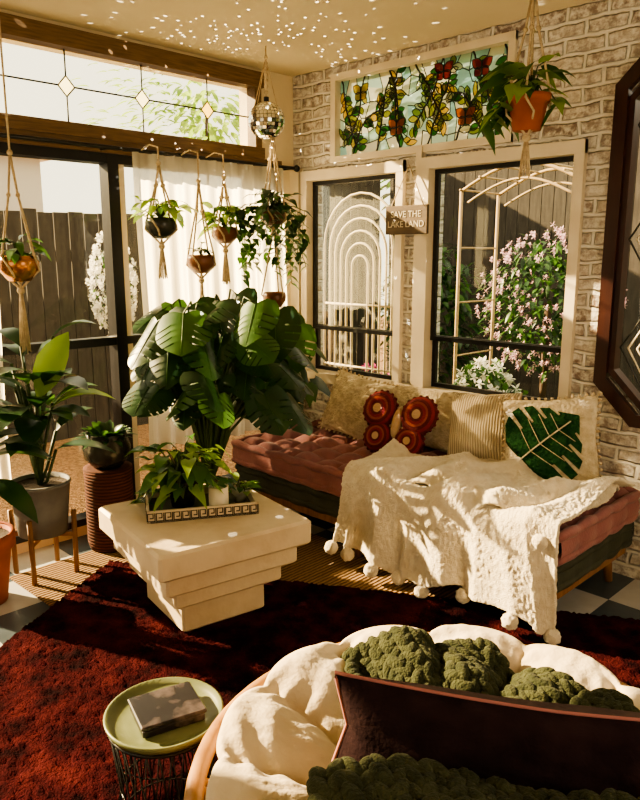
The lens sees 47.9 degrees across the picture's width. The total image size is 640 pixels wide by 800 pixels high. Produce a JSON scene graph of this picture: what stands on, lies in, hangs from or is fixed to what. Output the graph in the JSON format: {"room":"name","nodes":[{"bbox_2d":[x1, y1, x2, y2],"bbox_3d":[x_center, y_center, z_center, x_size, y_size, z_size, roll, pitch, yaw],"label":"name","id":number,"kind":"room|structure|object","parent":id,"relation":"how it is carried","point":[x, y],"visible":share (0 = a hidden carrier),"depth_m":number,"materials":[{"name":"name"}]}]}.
{"room":"sunroom","nodes":[
{"label":"sunroom","id":0,"kind":"room"},
{"bbox_2d":[0,9,292,555],"bbox_3d":[-1.888,-0.461,3.348,0.140,2.680,4.700,11,16,44],"label":"wall","id":1,"kind":"structure","parent":0,"point":[282,84],"depth_m":4.54,"materials":[{"name":"beige paint"}]},
{"bbox_2d":[0,142,233,543],"bbox_3d":[-1.838,-0.197,3.408,0.102,2.020,4.380,11,16,44],"label":"door","id":2,"kind":"structure","parent":1,"relation":"in","point":[120,340],"depth_m":3.97,"materials":[{"name":"black metal"}]},
{"bbox_2d":[0,12,264,158],"bbox_3d":[-1.906,-1.479,3.034,0.085,0.510,4.325,11,16,44],"label":"window","id":3,"kind":"structure","parent":1,"relation":"in","point":[13,27],"depth_m":3.84,"materials":[{"name":"brown wood"}]},
{"bbox_2d":[0,127,281,164],"bbox_3d":[-1.803,-1.212,3.167,0.020,0.065,4.380,11,16,44],"label":"trim","id":4,"kind":"structure","parent":1,"relation":"attached to","point":[2,130],"depth_m":3.77,"materials":[{"name":"brown wood"}]},
{"bbox_2d":[0,132,299,171],"bbox_3d":[-1.210,-1.305,3.692,0.107,0.044,2.972,11,16,44],"label":"curtain rod","id":5,"kind":"object","parent":1,"relation":"attached to","point":[296,168],"visible":0.99,"depth_m":3.83,"materials":[{"name":"black metal"}]},
{"bbox_2d":[0,319,10,479],"bbox_3d":[-1.595,-0.387,3.435,0.156,1.680,0.085,-7,13,-31],"label":"sheer curtain","id":6,"kind":"object","parent":5,"relation":"hanging from","point":[5,472],"visible":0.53,"depth_m":3.57,"materials":[{"name":"white fabric"}]},
{"bbox_2d":[129,144,200,278],"bbox_3d":[-0.842,-0.999,3.824,0.350,0.701,0.402,11,16,44],"label":"hanging planter","id":7,"kind":"object","parent":5,"relation":"hanging from","point":[162,226],"visible":1,"depth_m":3.78,"materials":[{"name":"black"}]},
{"bbox_2d":[181,150,215,296],"bbox_3d":[-0.679,-0.831,4.079,0.170,1.132,0.224,-3,12,-14],"label":"hanging planter","id":8,"kind":"object","parent":5,"relation":"hanging from","point":[201,263],"visible":0.88,"depth_m":4.01,"materials":[{"name":"brown ceramic"}]},
{"bbox_2d":[132,152,286,453],"bbox_3d":[-0.615,-0.581,4.399,0.100,1.680,1.110,11,16,44],"label":"sheer curtain","id":9,"kind":"object","parent":5,"relation":"hanging from","point":[179,174],"visible":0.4,"depth_m":4.21,"materials":[{"name":"white fabric"}]},
{"bbox_2d":[197,152,249,284],"bbox_3d":[-0.537,-1.035,4.115,0.352,0.745,0.346,11,16,44],"label":"hanging planter","id":10,"kind":"object","parent":5,"relation":"hanging from","point":[224,234],"visible":0.97,"depth_m":4.08,"materials":[{"name":"brown ceramic"}]},
{"bbox_2d":[235,138,311,306],"bbox_3d":[-0.262,-0.923,4.187,0.448,1.314,0.442,11,16,44],"label":"hanging plant","id":11,"kind":"object","parent":5,"relation":"hanging from","point":[273,215],"visible":0.98,"depth_m":4.12,"materials":[{"name":"green plant"}]},
{"bbox_2d":[0,0,595,76],"bbox_3d":[-0.177,-1.495,1.394,4.980,0.120,4.980,11,16,44],"label":"ceiling","id":12,"kind":"structure","parent":0,"point":[299,37],"depth_m":3.56,"materials":[{"name":"paint"}]},
{"bbox_2d":[0,26,50,353],"bbox_3d":[-1.373,-0.996,3.237,0.246,1.588,0.290,-3,12,-13],"label":"hanging planter","id":13,"kind":"object","parent":12,"relation":"hanging from","point":[14,267],"visible":1,"depth_m":3.27,"materials":[{"name":"orange metal"}]},
{"bbox_2d":[248,46,284,142],"bbox_3d":[-0.300,-1.706,4.024,0.206,0.507,0.206,-4,12,-19],"label":"disco ball","id":14,"kind":"object","parent":12,"relation":"hanging from","point":[266,119],"visible":1,"depth_m":3.98,"materials":[{"name":"grey metal"}]},
{"bbox_2d":[472,0,575,177],"bbox_3d":[0.869,-1.357,3.047,0.408,0.804,0.475,11,16,44],"label":"terracotta planter","id":15,"kind":"object","parent":12,"relation":"hanging from","point":[523,107],"visible":1,"depth_m":3.02,"materials":[{"name":"orange ceramic"}]},
{"bbox_2d":[0,506,639,646],"bbox_3d":[-0.177,1.240,1.945,4.980,0.100,4.980,11,16,44],"label":"floor","id":16,"kind":"structure","parent":0,"point":[620,597],"depth_m":3.33,"materials":[{"name":"tile"}]},
{"bbox_2d":[0,479,37,604],"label":"terracotta planter","id":17,"kind":"object","parent":16,"relation":"on","point":[15,495],"depth_m":3.16,"materials":[{"name":"orange ceramic"}]},
{"bbox_2d":[0,407,52,461],"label":"potted plant","id":18,"kind":"object","parent":16,"relation":"on","point":[35,451],"depth_m":3.19,"materials":[{"name":"green plant"}]},
{"bbox_2d":[0,320,115,585],"bbox_3d":[-1.323,0.252,3.431,0.676,1.250,0.631,9,14,37],"label":"rubber plant","id":19,"kind":"object","parent":16,"relation":"on","point":[49,491],"visible":0.88,"depth_m":3.40,"materials":[{"name":"green plant"}]},
{"bbox_2d":[9,533,471,605],"bbox_3d":[-0.142,0.931,3.198,2.450,0.008,1.420,11,15,42],"label":"jute rug","id":20,"kind":"object","parent":16,"relation":"on","point":[313,564],"visible":0.19,"depth_m":3.55,"materials":[{"name":"beige wicker"}]},
{"bbox_2d":[83,461,133,552],"bbox_3d":[-1.124,0.567,3.858,0.254,0.440,0.254,11,16,44],"label":"stool","id":21,"kind":"object","parent":20,"relation":"on","point":[112,486],"visible":0.65,"depth_m":3.75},
{"bbox_2d":[69,420,137,469],"bbox_3d":[-1.137,0.239,3.777,0.352,0.232,0.312,0,11,0],"label":"planter","id":22,"kind":"object","parent":21,"relation":"on","point":[115,438],"visible":0.99,"depth_m":3.71,"materials":[{"name":"black ceramic"}]},
{"bbox_2d":[122,287,318,483],"bbox_3d":[-0.475,0.079,3.975,0.974,1.374,1.143,11,16,44],"label":"potted plant","id":23,"kind":"object","parent":20,"relation":"on","point":[211,373],"visible":0.95,"depth_m":3.73,"materials":[{"name":"green plant"}]},
{"bbox_2d":[259,312,330,432],"bbox_3d":[-0.220,0.043,4.546,0.567,1.218,0.608,11,16,44],"label":"philodendron","id":24,"kind":"object","parent":16,"relation":"on","point":[315,384],"visible":0.07,"depth_m":4.51,"materials":[{"name":"plant"}]},
{"bbox_2d":[0,560,639,799],"bbox_3d":[0.061,1.150,2.024,3.000,0.025,2.700,3,12,14],"label":"rug","id":25,"kind":"object","parent":16,"relation":"on","point":[60,674],"visible":0.41,"depth_m":2.84,"materials":[{"name":"red carpet"}]},
{"bbox_2d":[103,677,222,799],"bbox_3d":[-0.392,0.975,1.852,0.310,0.397,0.310,11,16,44],"label":"wire side table","id":26,"kind":"object","parent":25,"relation":"on","point":[124,735],"visible":0.62,"depth_m":1.76,"materials":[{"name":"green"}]},
{"bbox_2d":[127,681,206,737],"bbox_3d":[-0.385,0.779,1.813,0.164,0.034,0.140,-6,13,-28],"label":"book","id":27,"kind":"object","parent":26,"relation":"on","point":[160,711],"visible":1,"depth_m":1.79,"materials":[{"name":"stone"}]},
{"bbox_2d":[98,490,310,631],"bbox_3d":[-0.513,0.698,3.174,0.690,0.425,0.690,-8,14,-34],"label":"coffee table","id":28,"kind":"object","parent":25,"relation":"on","point":[199,573],"visible":0.88,"depth_m":2.95,"materials":[{"name":"paint"}]},
{"bbox_2d":[144,480,258,523],"bbox_3d":[-0.534,0.449,3.203,0.473,0.052,0.323,-3,12,-15],"label":"serving tray","id":29,"kind":"object","parent":28,"relation":"on","point":[168,513],"visible":0.66,"depth_m":3.07,"materials":[{"name":"grey"}]},
{"bbox_2d":[125,433,236,514],"bbox_3d":[-0.595,0.328,3.173,0.494,0.286,0.460,-6,13,-27],"label":"potted plant","id":30,"kind":"object","parent":29,"relation":"on","point":[179,480],"visible":0.97,"depth_m":3.10,"materials":[{"name":"green plant"}]},
{"bbox_2d":[208,483,228,505],"bbox_3d":[-0.442,0.424,3.140,0.086,0.110,0.086,11,16,44],"label":"glass candle","id":31,"kind":"object","parent":29,"relation":"on","point":[216,497],"visible":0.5,"depth_m":3.10,"materials":[{"name":"beige wax"}]},
{"bbox_2d":[225,472,260,502],"bbox_3d":[-0.347,0.402,3.241,0.194,0.113,0.227,11,16,44],"label":"potted succulent","id":32,"kind":"object","parent":29,"relation":"on","point":[242,491],"visible":0.97,"depth_m":3.22,"materials":[{"name":"green plant"}]},
{"bbox_2d":[184,624,639,799],"bbox_3d":[0.311,0.989,1.606,1.201,0.499,1.201,-1,11,-3],"label":"papasan chair","id":33,"kind":"object","parent":25,"relation":"on","point":[289,721],"visible":0.2,"depth_m":1.72,"materials":[{"name":"beige fabric"}]},
{"bbox_2d":[306,625,639,799],"bbox_3d":[0.546,0.786,1.464,1.112,0.324,1.024,1,11,7],"label":"knit blanket","id":34,"kind":"object","parent":33,"relation":"on","point":[405,653],"visible":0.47,"depth_m":1.71,"materials":[{"name":"green fabric"}]},
{"bbox_2d":[332,671,639,798],"bbox_3d":[0.480,0.724,1.479,0.930,0.274,0.197,2,12,8],"label":"lumbar cushion","id":35,"kind":"object","parent":33,"relation":"on","point":[564,748],"visible":0.84,"depth_m":1.44,"materials":[{"name":"fabric"}]},
{"bbox_2d":[231,419,639,599],"bbox_3d":[0.487,0.550,3.884,2.129,0.492,0.809,11,16,44],"label":"daybed","id":36,"kind":"object","parent":16,"relation":"on","point":[303,473],"visible":0.41,"depth_m":3.83,"materials":[{"name":"pink fabric"}]},
{"bbox_2d":[317,366,402,438],"bbox_3d":[0.234,0.042,4.359,0.549,0.448,0.227,9,14,38],"label":"cushion","id":37,"kind":"object","parent":36,"relation":"on","point":[343,413],"visible":0.73,"depth_m":4.32,"materials":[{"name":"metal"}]},
{"bbox_2d":[363,389,438,453],"bbox_3d":[0.423,0.133,3.962,0.482,0.336,0.176,9,14,36],"label":"cushion","id":38,"kind":"object","parent":36,"relation":"on","point":[418,417],"visible":0.88,"depth_m":3.94,"materials":[{"name":"red fabric"}]},
{"bbox_2d":[389,381,452,452],"bbox_3d":[0.579,0.093,4.116,0.175,0.327,0.563,-10,15,-39],"label":"cushion","id":39,"kind":"object","parent":36,"relation":"on","point":[438,439],"visible":0.38,"depth_m":3.97,"materials":[{"name":"beige fabric"}]},
{"bbox_2d":[324,438,634,644],"bbox_3d":[0.720,0.570,3.451,1.251,0.607,0.866,11,16,44],"label":"throw blanket","id":40,"kind":"object","parent":36,"relation":"on","point":[489,527],"visible":0.99,"depth_m":3.15,"materials":[{"name":"white fabric"}]},
{"bbox_2d":[447,392,522,459],"bbox_3d":[0.856,0.152,3.775,0.433,0.411,0.201,9,14,37],"label":"knit cushion","id":41,"kind":"object","parent":36,"relation":"on","point":[476,424],"visible":0.69,"depth_m":3.72,"materials":[{"name":"beige fabric"}]},
{"bbox_2d":[498,391,602,479],"bbox_3d":[1.094,0.202,3.434,0.542,0.502,0.231,6,13,26],"label":"cushion","id":42,"kind":"object","parent":36,"relation":"on","point":[553,438],"visible":0.77,"depth_m":3.36,"materials":[{"name":"fabric"}]},
{"bbox_2d":[293,0,639,579],"bbox_3d":[1.485,-0.471,3.396,4.840,2.680,0.140,11,16,44],"label":"wall","id":43,"kind":"structure","parent":0,"point":[597,42],"depth_m":3.48,"materials":[{"name":"brick"}]},
{"bbox_2d":[289,169,302,419],"bbox_3d":[-0.159,-0.487,4.944,0.085,2.100,0.035,11,16,44],"label":"trim","id":44,"kind":"structure","parent":43,"relation":"attached to","point":[295,184],"depth_m":4.83,"materials":[{"name":"beige wood"}]},
{"bbox_2d":[300,160,405,384],"bbox_3d":[0.202,-0.766,4.560,0.850,1.360,0.141,11,16,44],"label":"window","id":45,"kind":"structure","parent":43,"relation":"in","point":[310,181],"depth_m":4.57,"materials":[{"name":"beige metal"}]},
{"bbox_2d":[386,165,428,234],"bbox_3d":[0.496,-1.137,4.085,0.300,0.383,0.027,11,16,44],"label":"sign","id":46,"kind":"object","parent":43,"relation":"attached to","point":[406,219],"visible":1,"depth_m":4.09,"materials":[{"name":"wood"}]},
{"bbox_2d":[410,147,424,385],"bbox_3d":[0.562,-0.365,4.237,0.040,2.140,0.030,11,16,44],"label":"trim","id":47,"kind":"structure","parent":43,"relation":"attached to","point":[420,154],"depth_m":4.16,"materials":[{"name":"beige wood"}]},
{"bbox_2d":[330,30,517,163],"bbox_3d":[0.537,-1.652,4.045,1.270,0.520,0.071,11,16,44],"label":"stained glass panel","id":48,"kind":"object","parent":43,"relation":"attached to","point":[395,107],"visible":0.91,"depth_m":4.04,"materials":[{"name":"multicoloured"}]},
{"bbox_2d":[415,139,588,400],"bbox_3d":[0.930,-0.622,3.846,0.950,1.360,0.141,11,16,44],"label":"window","id":49,"kind":"structure","parent":43,"relation":"in","point":[576,151],"depth_m":3.85,"materials":[{"name":"beige wood"}]},
{"bbox_2d":[593,57,639,428],"bbox_3d":[1.720,-0.681,3.024,1.040,1.730,0.085,11,16,44],"label":"mirror","id":50,"kind":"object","parent":43,"relation":"in","point":[626,114],"depth_m":3.34,"materials":[{"name":"red wood"}]},
{"label":"outside","id":51,"kind":"structure","parent":0,"visible":0},
{"bbox_2d":[0,315,387,529],"bbox_3d":[-5.883,-0.447,10.816,15.860,0.100,24.000,11,16,44],"label":"ground","id":52,"kind":"structure","parent":51,"point":[70,460],"depth_m":5.83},
{"bbox_2d":[0,155,49,211],"bbox_3d":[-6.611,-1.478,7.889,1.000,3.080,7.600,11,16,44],"label":"neighbouring house","id":53,"kind":"structure","parent":52,"relation":"on","point":[27,170],"depth_m":9.78,"materials":[{"name":"beige paint"}]},
{"bbox_2d":[0,208,148,442],"bbox_3d":[-2.355,-0.642,6.384,4.100,2.034,0.060,-11,16,-44],"label":"fence","id":54,"kind":"object","parent":52,"relation":"on","point":[57,296],"visible":0.27,"depth_m":6.38,"materials":[{"name":"brown wood"}]},
{"bbox_2d":[85,231,138,335],"bbox_3d":[-1.491,-0.317,5.282,0.386,1.833,0.367,11,16,44],"label":"flowering bush","id":55,"kind":"object","parent":52,"relation":"on","point":[96,306],"visible":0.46,"depth_m":5.12,"materials":[{"name":"white plant"}]},
{"bbox_2d":[70,63,239,144],"bbox_3d":[-2.494,-4.346,15.707,3.343,5.612,6.282,11,16,44],"label":"tree","id":56,"kind":"object","parent":52,"relation":"on","point":[191,129],"visible":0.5,"depth_m":15.06,"materials":[{"name":"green plant"}]},
{"bbox_2d":[323,180,380,372],"bbox_3d":[-0.039,-1.604,8.553,2.250,3.064,0.060,-11,16,-44],"label":"fence","id":57,"kind":"object","parent":52,"relation":"on","point":[333,194],"visible":0.08,"depth_m":8.96,"materials":[{"name":"wood"}]},
{"bbox_2d":[380,179,389,210],"bbox_3d":[3.542,-2.917,9.940,8.221,5.090,2.938,11,16,44],"label":"tree","id":58,"kind":"object","parent":52,"relation":"on","point":[387,185],"visible":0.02,"depth_m":11.75,"materials":[{"name":"green plant"}]},
{"bbox_2d":[368,244,490,382],"bbox_3d":[1.166,-0.781,7.742,1.521,1.771,1.077,11,16,44],"label":"shrub","id":59,"kind":"object","parent":52,"relation":"on","point":[450,293],"visible":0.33,"depth_m":7.43,"materials":[{"name":"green plant"}]},
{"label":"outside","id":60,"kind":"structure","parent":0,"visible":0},
{"bbox_3d":[9.016,0.801,4.627,14.140,0.100,11.860,11,16,44],"label":"lawn","id":61,"kind":"structure","parent":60,"visible":0},
{"bbox_2d":[324,192,393,374],"bbox_3d":[0.283,-0.421,5.181,0.716,2.078,0.018,11,16,44],"label":"trellis","id":62,"kind":"object","parent":61,"relation":"on","point":[335,302],"visible":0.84,"depth_m":5.11,"materials":[{"name":"beige paint"}]},
{"bbox_2d":[360,363,388,374],"bbox_3d":[0.392,0.119,5.610,0.582,0.849,0.457,11,16,44],"label":"shrub","id":63,"kind":"object","parent":61,"relation":"on","point":[364,363],"visible":0.03,"depth_m":5.55,"materials":[{"name":"pink plant"}]},
{"bbox_2d":[453,356,515,392],"bbox_3d":[1.144,0.155,5.133,0.477,0.967,0.475,11,16,44],"label":"shrub","id":64,"kind":"object","parent":61,"relation":"on","point":[478,379],"visible":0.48,"depth_m":5.01,"materials":[{"name":"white plant"}]},
{"bbox_2d":[497,383,527,394],"bbox_3d":[1.201,0.309,4.626,0.355,0.866,0.299,2,12,8],"label":"shrub","id":65,"kind":"object","parent":61,"relation":"on","point":[505,386],"visible":0.08,"depth_m":4.52,"materials":[{"name":"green plant"}]},
{"bbox_2d":[453,163,572,384],"bbox_3d":[1.538,-0.536,5.248,0.976,2.277,0.540,11,16,44],"label":"arch","id":66,"kind":"object","parent":61,"relation":"on","point":[567,169],"visible":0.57,"depth_m":5.34,"materials":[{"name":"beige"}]},
{"bbox_2d":[387,128,639,399],"bbox_3d":[3.875,-1.168,6.386,8.400,3.065,0.060,11,16,44],"label":"fence","id":67,"kind":"object","parent":61,"relation":"on","point":[537,209],"visible":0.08,"depth_m":8.02,"materials":[{"name":"brown wood"}]},
{"bbox_2d":[475,221,626,397],"bbox_3d":[1.927,-0.537,6.146,1.288,1.924,0.972,7,14,32],"label":"flowering bush","id":68,"kind":"object","parent":61,"relation":"on","point":[545,331],"visible":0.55,"depth_m":6.05,"materials":[{"name":"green plant"}]}
]}

